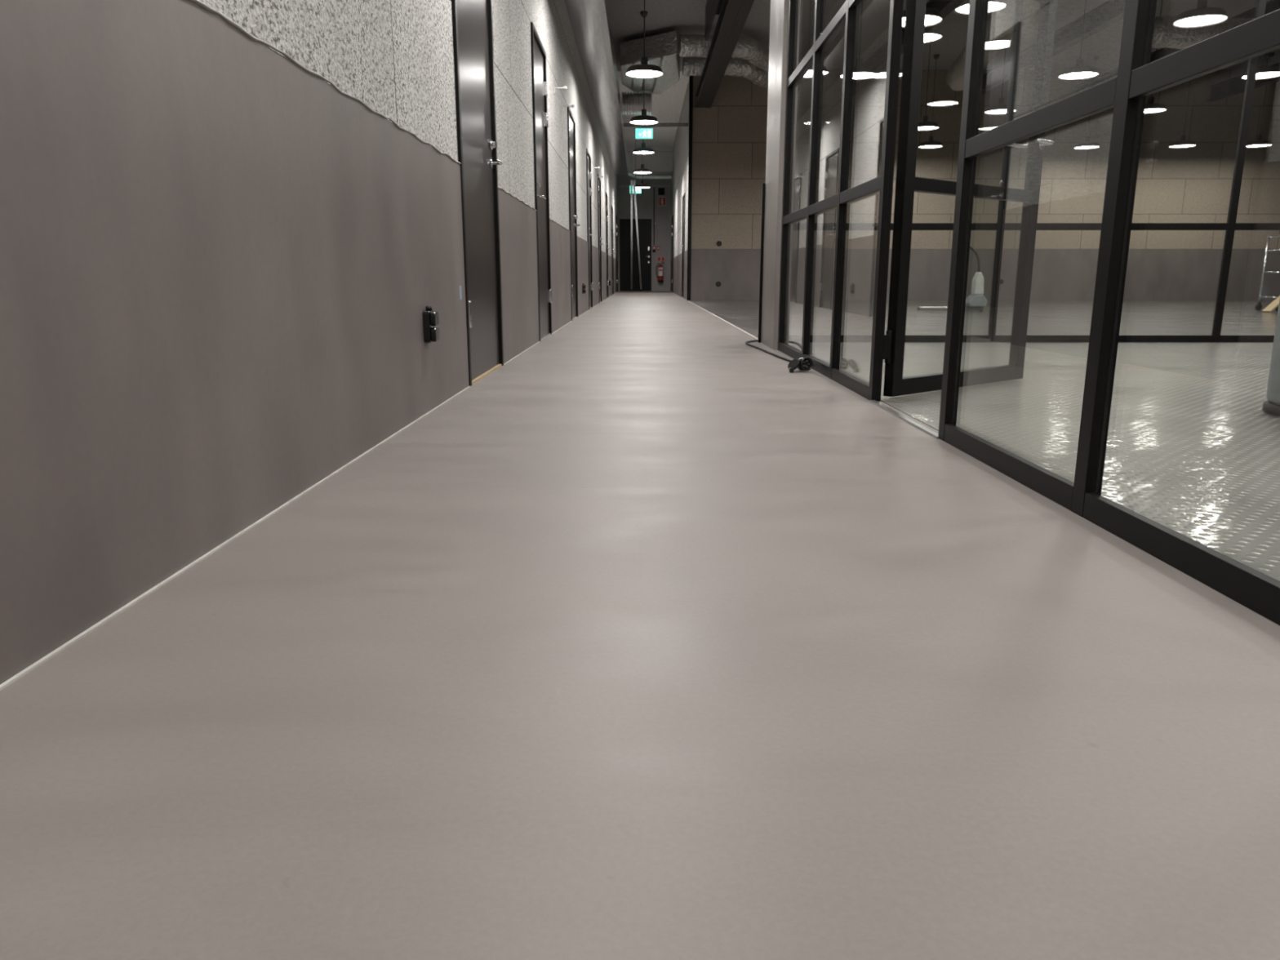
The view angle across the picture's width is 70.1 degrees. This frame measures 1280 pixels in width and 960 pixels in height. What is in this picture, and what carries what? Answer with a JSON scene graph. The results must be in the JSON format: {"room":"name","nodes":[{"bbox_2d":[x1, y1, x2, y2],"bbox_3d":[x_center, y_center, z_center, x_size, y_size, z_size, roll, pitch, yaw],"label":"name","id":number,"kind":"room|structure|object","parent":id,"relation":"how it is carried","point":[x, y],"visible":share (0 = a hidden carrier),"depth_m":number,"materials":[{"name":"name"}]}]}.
{"room":"office building corridor","nodes":[
{"label":"office building corridor","id":0,"kind":"room"},
{"bbox_2d":[0,0,618,684],"bbox_3d":[-0.800,-4.218,11.662,0.205,4.050,32.600,0,13,0],"label":"wall","id":1,"kind":"structure","parent":0,"point":[228,228],"depth_m":1.60,"materials":[{"name":"grey paint"}]},
{"bbox_2d":[0,290,618,690],"bbox_3d":[-0.700,-2.243,12.104,0.006,0.003,32.600,0,13,0],"label":"trim","id":2,"kind":"structure","parent":1,"relation":"attached to","point":[7,682],"depth_m":1.44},
{"bbox_2d":[422,306,439,342],"bbox_3d":[-0.707,-0.528,3.091,0.040,0.121,0.074,0,13,0],"label":"wall socket","id":3,"kind":"object","parent":1,"relation":"attached to","point":[430,317],"visible":1,"depth_m":3.06,"materials":[{"name":"black plastic"}]},
{"bbox_2d":[458,285,462,299],"bbox_3d":[-0.724,-0.756,3.681,0.002,0.055,0.040,0,13,0],"label":"tape mark","id":4,"kind":"object","parent":1,"relation":"attached to","point":[460,286],"visible":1,"depth_m":3.68,"materials":[{"name":"white paper"}]},
{"bbox_2d":[451,0,503,386],"bbox_3d":[-0.744,-1.525,4.107,0.139,2.100,0.953,0,13,0],"label":"door","id":5,"kind":"structure","parent":1,"relation":"in","point":[472,20],"depth_m":4.16,"materials":[{"name":"metal"}]},
{"bbox_2d":[530,22,551,341],"bbox_3d":[-0.737,-2.106,6.699,0.139,2.100,0.870,0,13,0],"label":"door","id":6,"kind":"structure","parent":1,"relation":"in","point":[539,74],"depth_m":6.79,"materials":[{"name":"metal"}]},
{"bbox_2d":[554,85,567,93],"bbox_3d":[-0.668,-3.288,7.676,0.111,0.049,0.036,1,13,5],"label":"peg","id":7,"kind":"object","parent":1,"relation":"attached to","point":[565,87],"visible":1,"depth_m":7.66,"materials":[{"name":"white paint"}]},
{"bbox_2d":[562,104,574,110],"bbox_3d":[-0.665,-3.474,8.505,0.111,0.049,0.036,1,13,5],"label":"peg","id":8,"kind":"object","parent":1,"relation":"attached to","point":[571,105],"visible":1,"depth_m":8.49,"materials":[{"name":"white paint"}]},
{"bbox_2d":[567,106,579,320],"bbox_3d":[-0.729,-2.772,9.670,0.139,2.100,0.920,0,13,0],"label":"door","id":9,"kind":"structure","parent":1,"relation":"in","point":[573,224],"depth_m":9.76,"materials":[{"name":"metal"}]},
{"bbox_2d":[582,283,586,293],"bbox_3d":[-0.685,-2.345,11.159,0.040,0.121,0.074,0,13,0],"label":"wall socket","id":10,"kind":"object","parent":1,"relation":"attached to","point":[584,286],"visible":1,"depth_m":11.13,"materials":[{"name":"black plastic"}]},
{"bbox_2d":[586,148,592,309],"bbox_3d":[-0.721,-3.452,12.704,0.139,2.100,0.900,0,13,0],"label":"door","id":11,"kind":"structure","parent":1,"relation":"in","point":[588,171],"depth_m":12.92,"materials":[{"name":"metal"}]},
{"bbox_2d":[564,0,628,175],"bbox_3d":[-0.522,-4.909,9.636,0.379,0.285,28.850,0,13,0],"label":"ventilation duct","id":12,"kind":"object","parent":1,"relation":"attached to","point":[590,20],"visible":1,"depth_m":11.49,"materials":[{"name":"grey metal"}]},
{"bbox_2d":[622,92,651,115],"bbox_3d":[-0.055,-6.646,16.117,0.520,0.392,0.392,0,13,0],"label":"hose","id":13,"kind":"object","parent":12,"relation":"attached to","point":[632,104],"visible":0.89,"depth_m":15.96,"materials":[{"name":"metal"}]},
{"bbox_2d":[597,173,603,303],"bbox_3d":[-0.713,-4.122,15.695,0.139,2.100,0.870,0,13,0],"label":"door","id":14,"kind":"structure","parent":1,"relation":"in","point":[600,243],"depth_m":15.89,"materials":[{"name":"metal"}]},
{"bbox_2d":[605,191,608,298],"bbox_3d":[-0.704,-4.842,18.906,0.139,2.100,0.890,0,13,0],"label":"door","id":15,"kind":"structure","parent":1,"relation":"in","point":[606,201],"depth_m":19.17,"materials":[{"name":"metal"}]},
{"bbox_2d":[611,204,614,294],"bbox_3d":[-0.695,-5.617,22.365,0.139,2.100,0.900,0,13,0],"label":"door","id":16,"kind":"structure","parent":1,"relation":"in","point":[612,249],"depth_m":22.66,"materials":[{"name":"metal"}]},
{"bbox_2d":[615,214,617,292],"bbox_3d":[-0.685,-6.404,25.878,0.139,2.100,0.900,0,13,0],"label":"door","id":17,"kind":"structure","parent":1,"relation":"in","point":[616,255],"depth_m":26.13,"materials":[{"name":"metal"}]},
{"bbox_2d":[0,290,1279,959],"bbox_3d":[5.482,-2.190,12.151,13.700,0.120,33.100,0,13,0],"label":"floor","id":18,"kind":"structure","parent":0,"point":[656,637],"depth_m":0.96,"materials":[{"name":"grey concrete"}]},
{"bbox_2d":[630,180,632,290],"bbox_3d":[-0.239,-6.866,25.982,0.062,2.942,2.749,0,13,-1],"label":"pole","id":19,"kind":"object","parent":18,"relation":"on","point":[631,181],"visible":1,"depth_m":25.59,"materials":[{"name":"grey metal"}]},
{"bbox_2d":[632,180,642,291],"bbox_3d":[-0.062,-6.833,25.835,0.062,2.940,2.458,1,13,4],"label":"pole","id":20,"kind":"object","parent":18,"relation":"on","point":[634,188],"visible":1,"depth_m":25.70,"materials":[{"name":"grey metal"}]},
{"bbox_2d":[745,339,813,372],"bbox_3d":[0.879,-0.794,5.477,0.316,0.072,2.171,0,13,0],"label":"power cable","id":21,"kind":"object","parent":18,"relation":"on","point":[802,363],"visible":0.88,"depth_m":4.46,"materials":[{"name":"black rubber"}]},
{"bbox_2d":[760,0,800,349],"bbox_3d":[0.898,-2.875,5.674,0.097,4.050,0.625,0,13,0],"label":"column","id":22,"kind":"object","parent":18,"relation":"on","point":[779,16],"visible":0.74,"depth_m":5.72,"materials":[{"name":"paint"}]},
{"bbox_2d":[688,300,1277,337],"bbox_3d":[6.456,-2.177,11.812,11.111,0.003,10.978,0,13,0],"label":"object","id":23,"kind":"structure","parent":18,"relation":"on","point":[1046,317],"depth_m":10.08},
{"bbox_2d":[917,245,987,311],"bbox_3d":[3.984,-2.596,11.585,0.865,0.910,0.305,0,13,0],"label":"machine","id":24,"kind":"object","parent":23,"relation":"on","point":[976,301],"visible":0.74,"depth_m":11.53,"materials":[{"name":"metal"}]},
{"bbox_2d":[1254,234,1279,311],"bbox_3d":[8.532,-2.693,11.876,0.650,0.972,0.436,0,13,0],"label":"trolley","id":25,"kind":"object","parent":23,"relation":"on","point":[1258,307],"visible":0.83,"depth_m":12.02,"materials":[{"name":"silver metal"}]},
{"bbox_2d":[1262,295,1279,312],"bbox_3d":[8.133,-2.275,11.623,0.324,0.269,0.120,-2,13,-11],"label":"wooden plank","id":26,"kind":"object","parent":23,"relation":"on","point":[1275,303],"visible":1,"depth_m":11.62,"materials":[{"name":"beige wood"}]},
{"bbox_2d":[777,0,1279,625],"bbox_3d":[0.882,-1.645,2.242,0.036,3.150,6.548,0,13,0],"label":"glass wall","id":27,"kind":"structure","parent":18,"relation":"on","point":[1137,77],"depth_m":1.89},
{"bbox_2d":[869,400,938,438],"bbox_3d":[0.868,-0.210,3.025,0.018,0.006,0.800,0,13,0],"label":"trim","id":28,"kind":"structure","parent":27,"relation":"attached to","point":[908,420],"depth_m":2.96,"materials":[{"name":"metal"}]},
{"bbox_2d":[883,0,1057,396],"bbox_3d":[1.299,-1.505,3.509,1.035,2.298,0.153,-10,16,-39],"label":"door","id":29,"kind":"structure","parent":27,"relation":"in","point":[906,182],"depth_m":3.48,"materials":[{"name":"black metal"}]},
{"bbox_2d":[788,0,1279,342],"bbox_3d":[3.698,-2.509,6.097,5.546,3.150,0.036,0,13,0],"label":"window frame","id":30,"kind":"structure","parent":18,"relation":"on","point":[1231,225],"depth_m":6.26,"materials":[{"name":"black metal"}]},
{"bbox_2d":[758,183,765,342],"bbox_3d":[0.841,-1.490,6.306,0.017,1.070,0.022,0,13,0],"label":"trim","id":31,"kind":"structure","parent":30,"relation":"attached to","point":[763,184],"depth_m":6.29,"materials":[{"name":"black metal"}]},
{"bbox_2d":[788,342,1279,581],"bbox_3d":[3.706,-0.147,2.755,5.603,0.003,7.460,0,13,0],"label":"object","id":32,"kind":"structure","parent":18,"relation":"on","point":[1193,450],"depth_m":2.96,"materials":[{"name":"plastic"}]},
{"bbox_2d":[1262,299,1279,415],"bbox_3d":[2.348,-0.645,2.944,0.476,0.885,0.476,0,13,0],"label":"ladder","id":33,"kind":"object","parent":32,"relation":"on","point":[1272,406],"visible":1,"depth_m":3.06,"materials":[{"name":"grey metal"}]},
{"bbox_2d":[617,176,671,290],"bbox_3d":[0.137,-7.804,27.663,1.992,4.050,0.200,0,13,0],"label":"wall","id":34,"kind":"structure","parent":0,"point":[645,200],"depth_m":27.50,"materials":[{"name":"paint"}]},
{"bbox_2d":[617,217,652,290],"bbox_3d":[-0.140,-6.854,27.725,1.040,2.170,0.096,0,13,0],"label":"door","id":35,"kind":"structure","parent":34,"relation":"in","point":[645,224],"depth_m":27.74,"materials":[{"name":"paint"}]},
{"bbox_2d":[617,185,671,186],"bbox_3d":[0.136,-8.804,27.304,1.572,0.040,0.057,0,13,0],"label":"rail","id":36,"kind":"object","parent":34,"relation":"attached to","point":[618,185],"visible":0.71,"depth_m":27.28,"materials":[{"name":"metal"}]},
{"bbox_2d":[653,186,654,244],"bbox_3d":[0.424,-7.956,27.509,0.027,1.695,0.029,0,13,0],"label":"conduit","id":37,"kind":"object","parent":34,"relation":"attached to","point":[654,187],"visible":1,"depth_m":27.49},
{"bbox_2d":[655,261,664,281],"bbox_3d":[0.620,-6.340,27.753,0.202,0.614,0.221,12,17,43],"label":"fire extinguisher","id":38,"kind":"object","parent":34,"relation":"attached to","point":[660,277],"visible":1,"depth_m":27.70,"materials":[{"name":"red metal"}]},
{"bbox_2d":[657,257,664,261],"bbox_3d":[0.640,-6.734,27.794,0.230,0.135,0.008,0,13,0],"label":"fire sign","id":39,"kind":"object","parent":34,"relation":"attached to","point":[659,259],"visible":1,"depth_m":27.79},
{"bbox_2d":[657,187,664,195],"bbox_3d":[0.640,-8.649,27.343,0.190,0.200,0.049,0,13,0],"label":"air vent","id":40,"kind":"object","parent":34,"relation":"in","point":[660,190],"visible":1,"depth_m":27.33,"materials":[{"name":"black metal"}]},
{"bbox_2d":[658,196,666,205],"bbox_3d":[0.670,-8.380,27.424,0.220,0.260,0.010,0,13,0],"label":"fire sign","id":41,"kind":"object","parent":34,"relation":"attached to","point":[662,200],"visible":1,"depth_m":27.42,"materials":[{"name":"red plastic"}]},
{"bbox_2d":[617,146,672,176],"bbox_3d":[0.135,-9.295,26.637,1.992,0.690,1.350,0,13,0],"label":"wall","id":42,"kind":"structure","parent":0,"point":[660,162],"depth_m":25.98,"materials":[{"name":"grey paint"}]},
{"bbox_2d":[670,80,688,299],"bbox_3d":[1.018,-6.592,22.255,0.200,4.050,10.880,0,13,0],"label":"wall","id":43,"kind":"structure","parent":0,"point":[679,180],"depth_m":20.83,"materials":[{"name":"grey paint"}]},
{"bbox_2d":[628,172,671,178],"bbox_3d":[0.120,-8.517,25.476,1.582,0.170,0.400,-5,13,-20],"label":"ceiling pipe","id":44,"kind":"object","parent":43,"relation":"attached to","point":[631,175],"visible":0.81,"depth_m":25.57,"materials":[{"name":"grey metal"}]},
{"bbox_2d":[671,215,673,292],"bbox_3d":[0.948,-6.436,26.020,0.139,2.100,1.000,0,13,0],"label":"door","id":45,"kind":"structure","parent":43,"relation":"in","point":[672,255],"depth_m":26.32,"materials":[{"name":"metal"}]},
{"bbox_2d":[681,192,684,297],"bbox_3d":[0.929,-4.900,19.165,0.139,2.100,0.950,0,13,0],"label":"door","id":46,"kind":"structure","parent":43,"relation":"in","point":[683,196],"depth_m":19.25,"materials":[{"name":"metal"}]},
{"bbox_2d":[608,0,1279,146],"bbox_3d":[5.665,-6.263,11.186,13.135,0.150,33.000,0,13,0],"label":"ceiling","id":47,"kind":"structure","parent":0,"point":[948,37],"depth_m":13.79,"materials":[{"name":"grey concrete"}]},
{"bbox_2d":[632,139,641,193],"bbox_3d":[-0.121,-8.544,24.884,0.310,1.390,0.040,0,13,0],"label":"exit sign","id":48,"kind":"object","parent":47,"relation":"hanging from","point":[637,190],"visible":0.33,"depth_m":25.00,"materials":[{"name":"teal"}]},
{"bbox_2d":[632,164,652,173],"bbox_3d":[0.054,-7.254,19.280,0.412,1.456,0.412,0,13,0],"label":"pendant lamp","id":49,"kind":"object","parent":47,"relation":"hanging from","point":[640,171],"visible":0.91,"depth_m":19.32,"materials":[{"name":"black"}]},
{"bbox_2d":[634,180,650,188],"bbox_3d":[0.064,-8.132,23.080,0.412,1.406,0.412,0,13,0],"label":"pendant lamp","id":50,"kind":"object","parent":47,"relation":"hanging from","point":[642,185],"visible":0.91,"depth_m":23.13,"materials":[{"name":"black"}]},
{"bbox_2d":[629,10,657,124],"bbox_3d":[0.057,-5.822,12.889,0.412,1.456,0.412,0,13,0],"label":"pendant lamp","id":51,"kind":"object","parent":47,"relation":"hanging from","point":[643,119],"visible":1,"depth_m":12.94,"materials":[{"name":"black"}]},
{"bbox_2d":[630,120,657,124],"bbox_3d":[0.057,-5.123,13.045,0.386,0.006,0.386,0,13,0],"label":"diffuser","id":52,"kind":"object","parent":51,"relation":"attached to","point":[631,122],"depth_m":13.06,"materials":[{"name":"white plastic"}]},
{"bbox_2d":[632,138,654,154],"bbox_3d":[0.067,-6.767,16.878,0.412,1.356,0.412,0,13,0],"label":"pendant lamp","id":53,"kind":"object","parent":47,"relation":"hanging from","point":[643,150],"visible":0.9,"depth_m":16.95,"materials":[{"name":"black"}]},
{"bbox_2d":[634,151,653,153],"bbox_3d":[0.067,-6.117,17.024,0.386,0.006,0.386,0,13,0],"label":"diffuser","id":54,"kind":"object","parent":53,"relation":"attached to","point":[634,152],"depth_m":17.06,"materials":[{"name":"white plastic"}]},
{"bbox_2d":[625,0,663,78],"bbox_3d":[0.048,-5.120,9.756,0.412,1.456,0.412,0,13,0],"label":"pendant lamp","id":55,"kind":"object","parent":47,"relation":"hanging from","point":[644,70],"visible":1,"depth_m":9.85,"materials":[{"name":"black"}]},
{"bbox_2d":[626,70,662,76],"bbox_3d":[0.048,-4.421,9.913,0.386,0.006,0.386,0,13,0],"label":"diffuser","id":56,"kind":"object","parent":55,"relation":"attached to","point":[629,73],"depth_m":9.90,"materials":[{"name":"white plastic"}]},
{"bbox_2d":[635,126,653,138],"bbox_3d":[0.076,-6.292,16.519,0.310,0.204,0.040,0,13,0],"label":"exit sign","id":57,"kind":"object","parent":47,"relation":"hanging from","point":[643,132],"visible":1,"depth_m":16.51,"materials":[{"name":"teal plastic"}]},
{"bbox_2d":[619,30,679,93],"bbox_3d":[0.177,-6.743,14.843,0.970,0.352,3.002,0,13,0],"label":"duct","id":58,"kind":"object","parent":47,"relation":"hanging from","point":[661,50],"visible":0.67,"depth_m":13.98,"materials":[{"name":"metal"}]},
{"bbox_2d":[705,0,723,40],"bbox_3d":[1.043,-4.347,3.968,0.340,0.428,17.550,0,13,0],"label":"steel beam","id":59,"kind":"structure","parent":47,"relation":"attached to","point":[713,7],"depth_m":11.92,"materials":[{"name":"black metal"}]},
{"bbox_2d":[682,56,768,90],"bbox_3d":[1.659,-6.786,15.201,2.064,0.422,0.725,-7,14,-28],"label":"duct","id":60,"kind":"object","parent":47,"relation":"hanging from","point":[691,66],"visible":0.52,"depth_m":14.86,"materials":[{"name":"metal"}]},
{"bbox_2d":[839,0,877,79],"bbox_3d":[2.398,-5.140,9.848,0.412,1.456,0.412,0,13,0],"label":"pendant lamp","id":61,"kind":"object","parent":47,"relation":"hanging from","point":[860,72],"visible":0.79,"depth_m":9.93,"materials":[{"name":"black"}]},
{"bbox_2d":[840,72,876,79],"bbox_3d":[2.398,-4.441,10.005,0.386,0.006,0.386,0,13,0],"label":"diffuser","id":62,"kind":"object","parent":61,"relation":"attached to","point":[855,75],"depth_m":10.02,"materials":[{"name":"white plastic"}]},
{"bbox_2d":[902,7,942,27],"bbox_3d":[2.393,-4.659,7.701,0.412,1.456,0.412,0,13,0],"label":"pendant lamp","id":63,"kind":"object","parent":47,"relation":"hanging from","point":[933,16],"visible":0.25,"depth_m":7.77,"materials":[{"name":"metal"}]},
{"bbox_2d":[902,15,941,26],"bbox_3d":[2.393,-3.960,7.858,0.386,0.006,0.386,0,13,0],"label":"diffuser","id":64,"kind":"object","parent":63,"relation":"attached to","point":[930,20],"depth_m":7.85,"materials":[{"name":"white plastic"}]},
{"bbox_2d":[918,29,939,130],"bbox_3d":[4.238,-5.939,13.415,0.412,1.456,0.412,0,13,0],"label":"pendant lamp","id":65,"kind":"object","parent":47,"relation":"hanging from","point":[925,125],"visible":0.77,"depth_m":13.45,"materials":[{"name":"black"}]},
{"bbox_2d":[918,126,937,129],"bbox_3d":[4.238,-5.241,13.571,0.386,0.006,0.386,0,13,0],"label":"diffuser","id":66,"kind":"object","parent":65,"relation":"attached to","point":[919,127],"depth_m":13.57,"materials":[{"name":"white plastic"}]},
{"bbox_2d":[917,53,942,148],"bbox_3d":[4.943,-6.377,15.364,0.412,1.456,0.412,0,13,0],"label":"pendant lamp","id":67,"kind":"object","parent":47,"relation":"hanging from","point":[930,144],"visible":1,"depth_m":15.38,"materials":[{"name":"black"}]},
{"bbox_2d":[919,145,941,147],"bbox_3d":[4.943,-5.678,15.521,0.386,0.006,0.386,0,13,0],"label":"diffuser","id":68,"kind":"object","parent":67,"relation":"attached to","point":[920,146],"depth_m":15.52,"materials":[{"name":"white plastic"}]},
{"bbox_2d":[984,44,1017,115],"bbox_3d":[4.824,-5.633,12.047,0.412,1.456,0.412,0,13,0],"label":"pendant lamp","id":69,"kind":"object","parent":47,"relation":"hanging from","point":[1000,108],"visible":0.85,"depth_m":12.14,"materials":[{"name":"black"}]},
{"bbox_2d":[985,109,1015,113],"bbox_3d":[4.824,-4.934,12.204,0.386,0.006,0.386,0,13,0],"label":"diffuser","id":70,"kind":"object","parent":69,"relation":"attached to","point":[987,111],"depth_m":12.20,"materials":[{"name":"white plastic"}]},
{"bbox_2d":[1057,0,1099,79],"bbox_3d":[4.808,-5.139,9.842,0.412,1.456,0.412,0,13,0],"label":"pendant lamp","id":71,"kind":"object","parent":47,"relation":"hanging from","point":[1079,72],"visible":1,"depth_m":9.93,"materials":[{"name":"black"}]},
{"bbox_2d":[1059,71,1097,78],"bbox_3d":[4.808,-4.440,9.998,0.386,0.006,0.386,0,13,0],"label":"diffuser","id":72,"kind":"object","parent":71,"relation":"attached to","point":[1062,74],"depth_m":9.98,"materials":[{"name":"white plastic"}]},
{"bbox_2d":[1073,55,1099,149],"bbox_3d":[7.643,-6.397,15.455,0.412,1.456,0.412,0,13,0],"label":"pendant lamp","id":73,"kind":"object","parent":47,"relation":"hanging from","point":[1086,144],"visible":0.99,"depth_m":15.51,"materials":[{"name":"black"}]},
{"bbox_2d":[1074,146,1097,148],"bbox_3d":[7.643,-5.698,15.612,0.386,0.006,0.386,0,13,0],"label":"diffuser","id":74,"kind":"object","parent":73,"relation":"attached to","point":[1075,147],"depth_m":15.62,"materials":[{"name":"white plastic"}]},
{"bbox_2d":[1144,0,1167,114],"bbox_3d":[6.784,-5.619,11.983,0.412,1.456,0.412,0,13,0],"label":"pendant lamp","id":75,"kind":"object","parent":47,"relation":"hanging from","point":[1151,107],"visible":0.78,"depth_m":12.03,"materials":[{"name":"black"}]},
{"bbox_2d":[1144,108,1165,112],"bbox_3d":[6.784,-4.920,12.140,0.386,0.006,0.386,0,13,0],"label":"diffuser","id":76,"kind":"object","parent":75,"relation":"attached to","point":[1146,110],"depth_m":12.14,"materials":[{"name":"white plastic"}]},
{"bbox_2d":[1168,80,1195,148],"bbox_3d":[9.193,-6.363,15.305,0.412,1.456,0.412,0,13,0],"label":"pendant lamp","id":77,"kind":"object","parent":47,"relation":"hanging from","point":[1183,143],"visible":0.9,"depth_m":15.37,"materials":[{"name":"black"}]},
{"bbox_2d":[1170,145,1194,147],"bbox_3d":[9.193,-5.665,15.461,0.386,0.006,0.386,0,13,0],"label":"diffuser","id":78,"kind":"object","parent":77,"relation":"attached to","point":[1171,146],"depth_m":15.52,"materials":[{"name":"white plastic"}]},
{"bbox_2d":[1172,0,1228,27],"bbox_3d":[4.822,-4.658,7.695,0.412,1.456,0.412,0,13,0],"label":"pendant lamp","id":79,"kind":"object","parent":47,"relation":"hanging from","point":[1202,16],"visible":1,"depth_m":7.79,"materials":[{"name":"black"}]},
{"bbox_2d":[1174,15,1226,26],"bbox_3d":[4.822,-3.959,7.852,0.386,0.006,0.386,0,13,0],"label":"diffuser","id":80,"kind":"object","parent":79,"relation":"attached to","point":[1180,20],"depth_m":7.86,"materials":[{"name":"white plastic"}]},
{"bbox_2d":[1240,0,1279,79],"bbox_3d":[6.828,-5.138,9.837,0.412,1.456,0.412,0,13,0],"label":"pendant lamp","id":81,"kind":"object","parent":47,"relation":"hanging from","point":[1264,71],"visible":0.81,"depth_m":9.93,"materials":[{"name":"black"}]},
{"bbox_2d":[1242,71,1279,78],"bbox_3d":[6.828,-4.439,9.993,0.386,0.006,0.386,0,13,0],"label":"diffuser","id":82,"kind":"object","parent":81,"relation":"attached to","point":[1259,74],"depth_m":10.00,"materials":[{"name":"white plastic"}]},
{"bbox_2d":[1246,52,1275,147],"bbox_3d":[10.443,-6.351,15.253,0.412,1.456,0.412,0,13,0],"label":"pendant lamp","id":83,"kind":"object","parent":47,"relation":"hanging from","point":[1259,143],"visible":0.94,"depth_m":15.30,"materials":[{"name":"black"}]},
{"bbox_2d":[1246,144,1271,146],"bbox_3d":[10.443,-5.653,15.409,0.386,0.006,0.386,0,13,0],"label":"diffuser","id":84,"kind":"object","parent":83,"relation":"attached to","point":[1247,145],"depth_m":15.42,"materials":[{"name":"white plastic"}]},
{"bbox_2d":[690,69,1279,300],"bbox_3d":[6.475,-5.376,16.830,11.143,4.050,0.210,0,13,0],"label":"wall","id":85,"kind":"structure","parent":0,"point":[1191,184],"depth_m":16.77,"materials":[{"name":"grey paint"}]},
{"bbox_2d":[622,122,688,126],"bbox_3d":[0.284,-6.421,16.488,1.177,0.060,0.048,0,13,0],"label":"ceiling beam","id":86,"kind":"structure","parent":85,"relation":"attached to","point":[624,124],"depth_m":16.46,"materials":[{"name":"grey metal"}]},
{"bbox_2d":[686,75,693,300],"bbox_3d":[0.915,-5.350,16.727,0.065,4.045,0.048,0,13,0],"label":"trim","id":87,"kind":"structure","parent":85,"relation":"attached to","point":[691,77],"depth_m":16.69,"materials":[{"name":"black metal"}]},
{"bbox_2d":[715,281,720,286],"bbox_3d":[1.471,-3.676,17.108,0.100,0.100,0.016,0,13,0],"label":"socket","id":88,"kind":"object","parent":85,"relation":"attached to","point":[717,283],"visible":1,"depth_m":17.10,"materials":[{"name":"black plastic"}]},
{"bbox_2d":[716,240,721,246],"bbox_3d":[1.471,-4.395,16.957,0.100,0.100,0.016,0,13,0],"label":"socket","id":89,"kind":"object","parent":85,"relation":"attached to","point":[718,242],"visible":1,"depth_m":16.95,"materials":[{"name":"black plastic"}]},
{"bbox_2d":[687,300,758,339],"bbox_3d":[0.886,-2.185,11.842,0.018,0.004,10.970,0,13,0],"label":"trim","id":90,"kind":"structure","parent":85,"relation":"attached to","point":[743,331],"depth_m":8.87,"materials":[{"name":"grey metal"}]},
{"bbox_2d":[695,0,754,107],"bbox_3d":[1.108,-4.463,5.945,0.280,0.206,21.460,0,13,0],"label":"steel beam","id":91,"kind":"structure","parent":85,"relation":"attached to","point":[733,15],"depth_m":12.19,"materials":[{"name":"black metal"}]},
{"bbox_2d":[678,34,804,84],"bbox_3d":[1.821,-6.601,14.279,2.967,0.362,0.889,-12,17,-43],"label":"duct","id":92,"kind":"object","parent":91,"relation":"attached to","point":[748,48],"visible":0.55,"depth_m":13.53,"materials":[{"name":"metal"}]},
{"bbox_2d":[839,0,964,101],"bbox_3d":[3.618,-4.586,5.911,0.140,0.245,21.460,0,13,0],"label":"steel beam","id":93,"kind":"structure","parent":85,"relation":"attached to","point":[878,60],"depth_m":13.40,"materials":[{"name":"grey metal"}]},
{"bbox_2d":[946,0,1040,91],"bbox_3d":[4.267,-5.366,11.086,0.426,0.418,4.462,2,13,9],"label":"duct","id":94,"kind":"object","parent":93,"relation":"hanging from","point":[1000,20],"visible":0.61,"depth_m":10.34,"materials":[{"name":"metal"}]},
{"bbox_2d":[960,0,1157,101],"bbox_3d":[5.818,-4.585,5.905,0.140,0.245,21.460,0,13,0],"label":"steel beam","id":95,"kind":"structure","parent":85,"relation":"attached to","point":[1110,12],"depth_m":12.34,"materials":[{"name":"grey metal"}]},
{"bbox_2d":[1074,0,1279,93],"bbox_3d":[7.818,-4.584,5.900,0.140,0.245,21.460,0,13,0],"label":"steel beam","id":96,"kind":"structure","parent":85,"relation":"attached to","point":[1162,52],"depth_m":13.74,"materials":[{"name":"grey metal"}]},
{"bbox_2d":[1151,15,1254,48],"bbox_3d":[7.381,-5.354,10.899,2.542,0.362,0.486,1,13,2],"label":"duct","id":97,"kind":"object","parent":96,"relation":"attached to","point":[1165,34],"visible":0.38,"depth_m":10.80,"materials":[{"name":"metal"}]},
{"bbox_2d":[1206,62,1279,101],"bbox_3d":[10.218,-4.582,5.894,0.140,0.245,21.460,0,13,0],"label":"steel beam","id":98,"kind":"structure","parent":85,"relation":"attached to","point":[1234,86],"depth_m":15.74,"materials":[{"name":"black metal"}]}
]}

